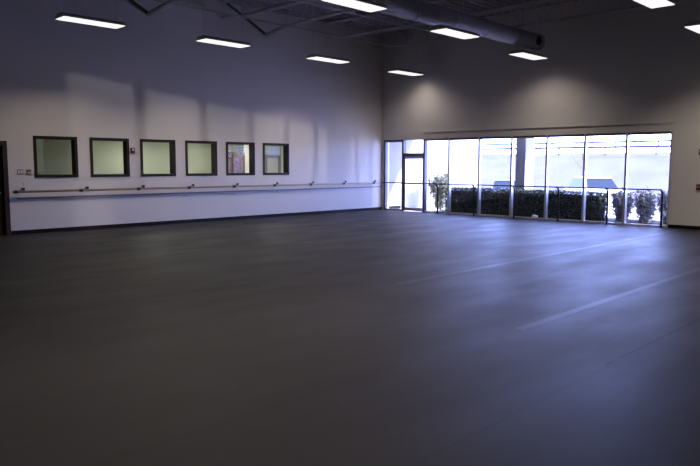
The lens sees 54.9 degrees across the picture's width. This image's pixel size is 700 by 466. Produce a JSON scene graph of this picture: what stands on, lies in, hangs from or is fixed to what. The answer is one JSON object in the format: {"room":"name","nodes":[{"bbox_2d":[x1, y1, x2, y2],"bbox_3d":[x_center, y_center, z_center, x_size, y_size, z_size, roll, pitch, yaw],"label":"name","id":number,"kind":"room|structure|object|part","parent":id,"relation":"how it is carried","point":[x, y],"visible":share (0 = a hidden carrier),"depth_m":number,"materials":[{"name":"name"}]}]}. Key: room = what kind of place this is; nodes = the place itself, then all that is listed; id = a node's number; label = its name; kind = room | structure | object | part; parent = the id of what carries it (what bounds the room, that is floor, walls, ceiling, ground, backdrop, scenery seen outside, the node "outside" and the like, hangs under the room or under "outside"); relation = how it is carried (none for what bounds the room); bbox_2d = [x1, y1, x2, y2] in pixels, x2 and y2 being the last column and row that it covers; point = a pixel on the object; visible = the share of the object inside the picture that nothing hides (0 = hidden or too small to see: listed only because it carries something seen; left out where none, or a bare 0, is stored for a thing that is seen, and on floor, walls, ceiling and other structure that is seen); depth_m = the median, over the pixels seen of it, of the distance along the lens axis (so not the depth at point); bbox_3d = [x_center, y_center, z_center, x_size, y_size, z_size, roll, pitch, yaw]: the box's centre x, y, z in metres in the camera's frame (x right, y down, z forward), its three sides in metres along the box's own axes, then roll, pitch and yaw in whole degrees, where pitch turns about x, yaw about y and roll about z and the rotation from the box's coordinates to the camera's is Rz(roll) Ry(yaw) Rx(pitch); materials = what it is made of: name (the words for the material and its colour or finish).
{"room":"exercise studio","nodes":[
{"label":"exercise studio","id":0,"kind":"room"},
{"bbox_2d":[36,139,279,174],"bbox_3d":[-6.188,-1.932,22.731,0.100,2.750,16.500,6,8,44],"label":"wall","id":1,"kind":"structure","parent":0,"point":[54,157],"depth_m":21.34,"materials":[{"name":"beige paint"}]},
{"bbox_2d":[265,154,280,172],"bbox_3d":[-2.977,-1.944,25.914,0.091,2.150,0.800,6,8,44],"label":"door","id":2,"kind":"structure","parent":1,"relation":"in","point":[272,161],"depth_m":25.88,"materials":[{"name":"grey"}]},
{"bbox_2d":[0,0,477,230],"bbox_3d":[-4.843,-3.831,20.283,0.250,7.070,31.250,6,8,44],"label":"wall","id":3,"kind":"structure","parent":0,"point":[149,77],"depth_m":20.25,"materials":[{"name":"white paint"}]},
{"bbox_2d":[0,141,10,234],"bbox_3d":[-8.888,-1.074,16.330,0.230,2.320,1.100,6,8,44],"label":"door","id":4,"kind":"structure","parent":3,"relation":"in","point":[5,221],"depth_m":16.62,"materials":[{"name":"brown metal"}]},
{"bbox_2d":[17,169,22,174],"bbox_3d":[-8.234,-1.524,16.824,0.016,0.140,0.150,6,8,44],"label":"switch plate","id":5,"kind":"object","parent":3,"relation":"attached to","point":[19,171],"visible":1,"depth_m":16.82,"materials":[{"name":"grey plastic"}]},
{"bbox_2d":[33,136,78,177],"bbox_3d":[-7.673,-1.975,17.504,0.223,1.062,1.129,6,8,44],"label":"window","id":6,"kind":"structure","parent":3,"relation":"in","point":[74,147],"depth_m":17.59,"materials":[{"name":"brown metal"}]},
{"bbox_2d":[89,137,129,176],"bbox_3d":[-6.649,-2.079,18.552,0.223,1.062,1.129,6,8,44],"label":"window","id":7,"kind":"structure","parent":3,"relation":"in","point":[126,157],"depth_m":18.64,"materials":[{"name":"brown metal"}]},
{"bbox_2d":[140,139,175,176],"bbox_3d":[-5.626,-2.182,19.599,0.223,1.062,1.129,6,8,44],"label":"window","id":8,"kind":"structure","parent":3,"relation":"in","point":[172,148],"depth_m":19.79,"materials":[{"name":"brown metal"}]},
{"bbox_2d":[11,207,381,234],"bbox_3d":[-3.588,-0.492,21.735,0.018,0.100,13.900,6,8,44],"label":"baseboard","id":9,"kind":"structure","parent":3,"relation":"attached to","point":[17,232],"depth_m":20.07,"materials":[{"name":"black rubber"}]},
{"bbox_2d":[13,180,379,193],"bbox_3d":[-3.591,-1.520,21.528,0.171,0.142,13.655,6,8,44],"label":"ballet barre","id":10,"kind":"object","parent":3,"relation":"attached to","point":[86,188],"visible":1,"depth_m":19.89,"materials":[{"name":"brown wood"}]},
{"bbox_2d":[16,186,381,198],"bbox_3d":[-3.530,-1.348,21.705,0.020,0.040,13.740,6,8,44],"label":"trim","id":11,"kind":"structure","parent":3,"relation":"attached to","point":[369,186],"depth_m":20.10,"materials":[{"name":"grey"}]},
{"bbox_2d":[185,140,217,175],"bbox_3d":[-4.603,-2.286,20.647,0.223,1.062,1.129,6,8,44],"label":"window","id":12,"kind":"structure","parent":3,"relation":"in","point":[214,169],"depth_m":20.80,"materials":[{"name":"brown metal"}]},
{"bbox_2d":[226,142,254,175],"bbox_3d":[-3.579,-2.389,21.695,0.223,1.062,1.129,6,8,44],"label":"window","id":13,"kind":"structure","parent":3,"relation":"in","point":[251,144],"depth_m":21.90,"materials":[{"name":"brown metal"}]},
{"bbox_2d":[263,143,288,174],"bbox_3d":[-2.556,-2.493,22.743,0.223,1.062,1.129,6,8,44],"label":"window","id":14,"kind":"structure","parent":3,"relation":"in","point":[285,146],"depth_m":22.98,"materials":[{"name":"brown metal"}]},
{"bbox_2d":[239,145,248,172],"bbox_3d":[-3.720,-2.088,24.979,0.300,2.620,0.730,6,8,44],"label":"wall","id":15,"kind":"structure","parent":0,"point":[242,148],"depth_m":24.64,"materials":[{"name":"white paint"}]},
{"bbox_2d":[280,146,282,172],"bbox_3d":[-2.429,-2.233,26.443,0.100,2.620,0.720,6,8,44],"label":"wall","id":16,"kind":"structure","parent":0,"point":[281,147],"depth_m":26.11,"materials":[{"name":"white paint"}]},
{"bbox_2d":[0,210,699,465],"bbox_3d":[0.506,0.798,10.611,22.000,0.200,24.250,6,8,44],"label":"floor","id":17,"kind":"structure","parent":0,"point":[369,337],"depth_m":6.68,"materials":[{"name":"plastic"}]},
{"bbox_2d":[380,182,663,227],"bbox_3d":[5.062,-1.075,22.715,10.580,1.109,0.241,6,8,44],"label":"ballet barre","id":18,"kind":"object","parent":17,"relation":"on","point":[513,186],"visible":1,"depth_m":21.33,"materials":[{"name":"black metal"}]},
{"bbox_3d":[3.163,-1.268,24.568,0.120,1.109,0.216,6,8,44],"label":"post","id":19,"kind":"part","parent":18,"relation":"part of","materials":[{"name":"black metal"}]},
{"bbox_3d":[4.295,-1.154,23.474,0.120,1.109,0.216,6,8,44],"label":"post","id":20,"kind":"part","parent":18,"relation":"part of","materials":[{"name":"black metal"}]},
{"bbox_3d":[5.426,-1.040,22.380,0.120,1.109,0.216,6,8,44],"label":"post","id":21,"kind":"part","parent":18,"relation":"part of","materials":[{"name":"black metal"}]},
{"bbox_3d":[4.976,-1.593,22.608,10.530,0.040,0.042,6,8,44],"label":"barre rail","id":22,"kind":"part","parent":18,"relation":"part of","materials":[{"name":"black metal"}]},
{"bbox_3d":[6.558,-0.926,21.286,0.120,1.109,0.216,6,8,44],"label":"post","id":23,"kind":"part","parent":18,"relation":"part of","materials":[{"name":"black metal"}]},
{"bbox_3d":[7.689,-0.812,20.192,0.120,1.109,0.216,6,8,44],"label":"post","id":24,"kind":"part","parent":18,"relation":"part of","materials":[{"name":"black metal"}]},
{"bbox_3d":[8.820,-0.698,19.098,0.120,1.109,0.216,6,8,44],"label":"post","id":25,"kind":"part","parent":18,"relation":"part of","materials":[{"name":"black metal"}]},
{"bbox_2d":[389,206,400,208],"bbox_3d":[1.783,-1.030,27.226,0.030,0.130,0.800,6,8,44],"label":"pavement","id":26,"kind":"structure","parent":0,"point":[391,207],"depth_m":27.26,"materials":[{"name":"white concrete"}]},
{"bbox_2d":[219,0,576,34],"bbox_3d":[0.612,-6.175,9.994,21.500,0.300,24.000,6,8,44],"label":"ceiling","id":27,"kind":"structure","parent":0,"point":[453,4],"depth_m":21.91,"materials":[{"name":"black metal"}]},
{"bbox_2d":[55,1,125,28],"bbox_3d":[-5.944,-5.704,15.393,0.480,1.762,1.460,6,8,44],"label":"ceiling light","id":28,"kind":"object","parent":27,"relation":"hanging from","point":[63,16],"visible":1,"depth_m":15.33,"materials":[{"name":"grey plastic"}]},
{"bbox_2d":[128,0,182,15],"bbox_3d":[1.513,-5.697,10.983,21.470,0.826,1.592,6,8,44],"label":"joist","id":29,"kind":"object","parent":27,"relation":"attached to","point":[170,2],"visible":1,"depth_m":18.54,"materials":[{"name":"grey metal"}]},
{"bbox_2d":[196,5,250,47],"bbox_3d":[-3.386,-5.963,18.012,0.480,1.762,1.460,6,8,44],"label":"ceiling light","id":30,"kind":"object","parent":27,"relation":"hanging from","point":[203,38],"visible":1,"depth_m":17.93,"materials":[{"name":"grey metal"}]},
{"bbox_2d":[220,0,310,18],"bbox_3d":[3.746,-6.025,13.253,21.463,0.619,0.138,6,8,44],"label":"joist","id":31,"kind":"object","parent":27,"relation":"attached to","point":[290,3],"visible":0.96,"depth_m":19.30,"materials":[{"name":"grey metal"}]},
{"bbox_2d":[227,0,358,36],"bbox_3d":[4.427,-5.992,13.966,21.470,0.826,1.592,6,8,44],"label":"joist","id":32,"kind":"object","parent":27,"relation":"attached to","point":[334,13],"visible":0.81,"depth_m":20.80,"materials":[{"name":"grey metal"}]},
{"bbox_2d":[152,0,400,48],"bbox_3d":[-2.916,-6.434,20.281,0.048,0.042,13.800,6,8,44],"label":"rod","id":33,"kind":"object","parent":32,"relation":"attached to","point":[152,0],"visible":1,"depth_m":20.65,"materials":[{"name":"grey metal"}]},
{"bbox_2d":[294,0,460,38],"bbox_3d":[-0.958,-6.237,18.388,0.048,0.042,13.800,6,8,44],"label":"rod","id":34,"kind":"object","parent":32,"relation":"attached to","point":[294,0],"visible":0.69,"depth_m":19.90,"materials":[{"name":"grey metal"}]},
{"bbox_2d":[306,1,349,63],"bbox_3d":[-0.669,-6.246,20.879,0.480,1.762,1.460,6,8,44],"label":"ceiling light","id":35,"kind":"object","parent":27,"relation":"hanging from","point":[313,56],"visible":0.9,"depth_m":20.65,"materials":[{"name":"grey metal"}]},
{"bbox_2d":[321,0,386,11],"bbox_3d":[0.100,-5.503,13.573,0.480,1.762,1.460,6,8,44],"label":"ceiling light","id":36,"kind":"object","parent":27,"relation":"hanging from","point":[365,5],"visible":1,"depth_m":13.71,"materials":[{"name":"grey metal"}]},
{"bbox_2d":[387,68,423,75],"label":"ceiling light","id":37,"kind":"object","parent":27,"relation":"hanging from","point":[404,71],"depth_m":23.66,"materials":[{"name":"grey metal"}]},
{"bbox_2d":[325,0,553,37],"bbox_3d":[6.848,-6.339,16.428,21.463,0.619,0.138,6,8,44],"label":"joist","id":38,"kind":"object","parent":27,"relation":"attached to","point":[525,3],"visible":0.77,"depth_m":21.27,"materials":[{"name":"grey metal"}]},
{"bbox_2d":[430,0,479,38],"bbox_3d":[2.616,-5.805,16.620,0.480,1.762,1.460,6,8,44],"label":"ceiling light","id":39,"kind":"object","parent":27,"relation":"hanging from","point":[441,29],"visible":1,"depth_m":16.49,"materials":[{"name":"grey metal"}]},
{"bbox_2d":[368,0,544,50],"bbox_3d":[0.480,-5.764,15.082,0.524,1.504,15.020,6,8,44],"label":"air duct","id":40,"kind":"object","parent":27,"relation":"hanging from","point":[413,10],"visible":0.84,"depth_m":17.35,"materials":[{"name":"metal"}]},
{"bbox_2d":[536,36,541,44],"bbox_3d":[5.622,-5.737,20.082,0.080,0.260,0.260,6,8,44],"label":"outlet","id":41,"kind":"object","parent":40,"relation":"attached to","point":[538,38],"depth_m":20.04,"materials":[{"name":"black metal"}]},
{"bbox_2d":[509,4,547,59],"bbox_3d":[5.333,-6.144,20.029,0.480,1.762,1.460,6,8,44],"label":"ceiling light","id":42,"kind":"object","parent":27,"relation":"hanging from","point":[519,53],"visible":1,"depth_m":19.91,"materials":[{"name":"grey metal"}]},
{"bbox_2d":[372,0,690,46],"bbox_3d":[8.590,-6.515,18.212,21.463,0.619,0.138,6,8,44],"label":"joist","id":43,"kind":"object","parent":27,"relation":"attached to","point":[554,1],"visible":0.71,"depth_m":20.99,"materials":[{"name":"grey metal"}]},
{"bbox_2d":[633,0,675,7],"bbox_3d":[5.891,-5.444,13.150,0.480,1.762,1.460,6,8,44],"label":"ceiling light","id":44,"kind":"object","parent":27,"relation":"hanging from","point":[649,3],"visible":1,"depth_m":13.48,"materials":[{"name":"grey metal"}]},
{"bbox_2d":[684,0,699,33],"bbox_3d":[8.508,-5.732,16.058,0.480,1.762,1.460,6,8,44],"label":"ceiling light","id":45,"kind":"object","parent":27,"relation":"hanging from","point":[694,26],"visible":1,"depth_m":15.70,"materials":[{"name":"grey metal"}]},
{"bbox_2d":[382,0,699,225],"bbox_3d":[9.179,-3.666,18.935,21.750,7.050,0.350,6,8,44],"label":"wall","id":46,"kind":"structure","parent":0,"point":[642,65],"depth_m":20.89,"materials":[{"name":"white paint"}]},
{"bbox_2d":[394,33,394,62],"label":"ceiling light","id":47,"kind":"object","parent":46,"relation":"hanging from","point":[394,33],"depth_m":23.38,"materials":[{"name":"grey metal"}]},
{"bbox_2d":[383,131,672,227],"bbox_3d":[5.233,-1.896,22.828,10.790,2.720,0.165,6,8,44],"label":"window","id":48,"kind":"structure","parent":46,"relation":"in","point":[627,143],"depth_m":21.79,"materials":[{"name":"grey metal"}]},
{"bbox_2d":[401,139,427,211],"bbox_3d":[2.413,-2.175,25.507,1.110,2.720,0.214,6,8,44],"label":"door","id":49,"kind":"structure","parent":48,"relation":"attached to","point":[405,155],"depth_m":25.41,"materials":[{"name":"grey metal"}]},
{"bbox_3d":[5.945,-0.495,22.268,8.690,0.050,0.150,6,8,44],"label":"sill","id":50,"kind":"part","parent":48,"relation":"part of","materials":[{"name":"silver metal"}]},
{"bbox_2d":[423,122,672,132],"bbox_3d":[5.877,-3.420,21.915,8.820,0.030,0.035,6,8,44],"label":"trim","id":51,"kind":"structure","parent":46,"relation":"attached to","point":[651,122],"depth_m":21.27,"materials":[{"name":"grey metal"}]},
{"bbox_2d":[668,224,699,229],"bbox_3d":[12.848,0.188,15.473,10.630,0.100,0.018,6,8,44],"label":"baseboard","id":52,"kind":"structure","parent":46,"relation":"attached to","point":[669,225],"depth_m":18.84,"materials":[{"name":"black rubber"}]},
{"bbox_3d":[-5.296,-0.374,22.014,2.400,0.200,16.500,6,8,44],"label":"floor","id":53,"kind":"structure","parent":0,"visible":0},
{"bbox_2d":[228,152,244,172],"bbox_3d":[-4.350,-1.801,24.214,0.490,2.200,1.140,6,8,44],"label":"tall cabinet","id":54,"kind":"object","parent":53,"relation":"on","point":[231,155],"visible":0.16,"depth_m":24.04,"materials":[{"name":"brown wood"}]},
{"bbox_3d":[-4.394,-1.775,23.860,0.020,2.100,0.550,6,8,44],"label":"door","id":55,"kind":"part","parent":54,"relation":"part of","materials":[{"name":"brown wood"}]},
{"bbox_2d":[233,157,242,172],"bbox_3d":[-4.016,-2.398,24.165,0.005,0.640,0.400,6,8,44],"label":"poster","id":56,"kind":"object","parent":54,"relation":"attached to","point":[237,161],"visible":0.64,"depth_m":24.16,"materials":[{"name":"paper"}]},
{"label":"outside","id":57,"kind":"structure","parent":0,"visible":0},
{"bbox_2d":[405,207,600,223],"bbox_3d":[-5.015,-1.573,34.584,140.000,0.310,2.600,6,8,44],"label":"apron","id":58,"kind":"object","parent":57,"point":[428,209],"depth_m":27.16,"materials":[{"name":"concrete"}]},
{"bbox_2d":[427,170,447,208],"bbox_3d":[3.677,-1.754,27.723,1.097,1.661,1.182,6,8,44],"label":"shrub","id":59,"kind":"object","parent":58,"relation":"on","point":[433,187],"visible":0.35,"depth_m":27.62,"materials":[{"name":"green plant"}]},
{"bbox_2d":[435,176,451,209],"bbox_3d":[3.660,-1.547,26.455,0.684,1.433,0.872,1,6,8],"label":"shrub","id":60,"kind":"object","parent":58,"relation":"on","point":[441,189],"visible":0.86,"depth_m":26.38,"materials":[{"name":"green plant"}]},
{"bbox_2d":[438,210,665,224],"bbox_3d":[7.067,-0.530,22.884,9.300,0.060,1.700,6,8,44],"label":"planting bed","id":61,"kind":"object","parent":58,"relation":"on","point":[634,221],"visible":0.09,"depth_m":21.29,"materials":[{"name":"grey concrete"}]},
{"bbox_2d":[515,138,534,189],"bbox_3d":[6.229,-2.137,24.042,0.380,3.000,0.630,6,8,44],"label":"pillar","id":62,"kind":"structure","parent":61,"relation":"on","point":[524,170],"depth_m":23.81,"materials":[{"name":"grey paint"}]},
{"bbox_2d":[444,186,609,220],"bbox_3d":[5.910,-1.084,23.419,6.072,1.029,0.868,6,8,44],"label":"hedge","id":63,"kind":"object","parent":61,"relation":"on","point":[494,200],"visible":0.81,"depth_m":22.85,"materials":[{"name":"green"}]},
{"bbox_2d":[609,187,634,220],"bbox_3d":[8.518,-0.849,21.015,0.804,1.195,0.743,-2,6,-18],"label":"shrub","id":64,"kind":"object","parent":61,"relation":"on","point":[617,203],"visible":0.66,"depth_m":20.93,"materials":[{"name":"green plant"}]},
{"bbox_2d":[633,187,658,222],"bbox_3d":[9.004,-0.778,20.571,0.712,1.324,0.780,-2,6,-23],"label":"shrub","id":65,"kind":"object","parent":61,"relation":"on","point":[644,203],"visible":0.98,"depth_m":20.45,"materials":[{"name":"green plant"}]},
{"bbox_2d":[654,190,667,223],"bbox_3d":[9.515,-0.715,20.058,0.890,1.256,0.665,1,6,9],"label":"shrub","id":66,"kind":"object","parent":61,"relation":"on","point":[665,198],"visible":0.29,"depth_m":20.00,"materials":[{"name":"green plant"}]},
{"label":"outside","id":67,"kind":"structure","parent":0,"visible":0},
{"bbox_2d":[481,153,669,206],"bbox_3d":[22.661,-5.417,62.806,140.000,3.850,38.000,6,8,44],"label":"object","id":68,"kind":"object","parent":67,"point":[650,170],"visible":0.18,"depth_m":51.81,"materials":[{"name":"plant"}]},
{"bbox_2d":[482,145,669,154],"bbox_3d":[1.330,-8.586,72.868,75.000,0.710,0.130,6,8,44],"label":"guardrail","id":69,"kind":"object","parent":68,"relation":"on","point":[635,146],"visible":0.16,"depth_m":54.69,"materials":[{"name":"grey metal"}]},
{"bbox_3d":[1.306,-8.847,72.817,75.000,0.180,0.060,6,8,44],"label":"rail","id":70,"kind":"part","parent":69,"relation":"part of","materials":[{"name":"grey metal"}]},
{"bbox_2d":[482,140,670,149],"bbox_3d":[9.348,-10.193,80.994,75.000,0.710,0.130,6,8,44],"label":"guardrail","id":71,"kind":"object","parent":68,"relation":"on","point":[658,141],"visible":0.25,"depth_m":66.42,"materials":[{"name":"grey metal"}]},
{"bbox_3d":[9.324,-10.454,80.942,75.000,0.180,0.060,6,8,44],"label":"rail","id":72,"kind":"part","parent":71,"relation":"part of","materials":[{"name":"grey metal"}]},
{"bbox_2d":[568,136,593,175],"bbox_3d":[16.159,-5.250,46.887,1.563,4.604,2.128,-2,6,-19],"label":"bare tree","id":73,"kind":"object","parent":68,"relation":"on","point":[591,136],"visible":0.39,"depth_m":46.79,"materials":[{"name":"grey plant"}]},
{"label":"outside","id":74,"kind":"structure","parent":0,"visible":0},
{"bbox_2d":[427,206,659,219],"bbox_3d":[2.652,-1.986,42.470,140.000,1.020,19.400,6,8,44],"label":"lot","id":75,"kind":"structure","parent":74,"point":[610,215],"depth_m":30.01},
{"bbox_2d":[492,179,514,188],"bbox_3d":[9.999,-2.659,43.229,1.820,1.495,4.514,2,6,13],"label":"car","id":76,"kind":"object","parent":75,"relation":"on","point":[497,181],"visible":0.09,"depth_m":42.67,"materials":[{"name":"blue paint"}]},
{"bbox_2d":[564,176,621,205],"bbox_3d":[13.478,-2.210,37.069,1.820,1.745,4.714,0,6,-4],"label":"car","id":77,"kind":"object","parent":75,"relation":"on","point":[598,182],"visible":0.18,"depth_m":36.40,"materials":[{"name":"white paint"}]}
]}

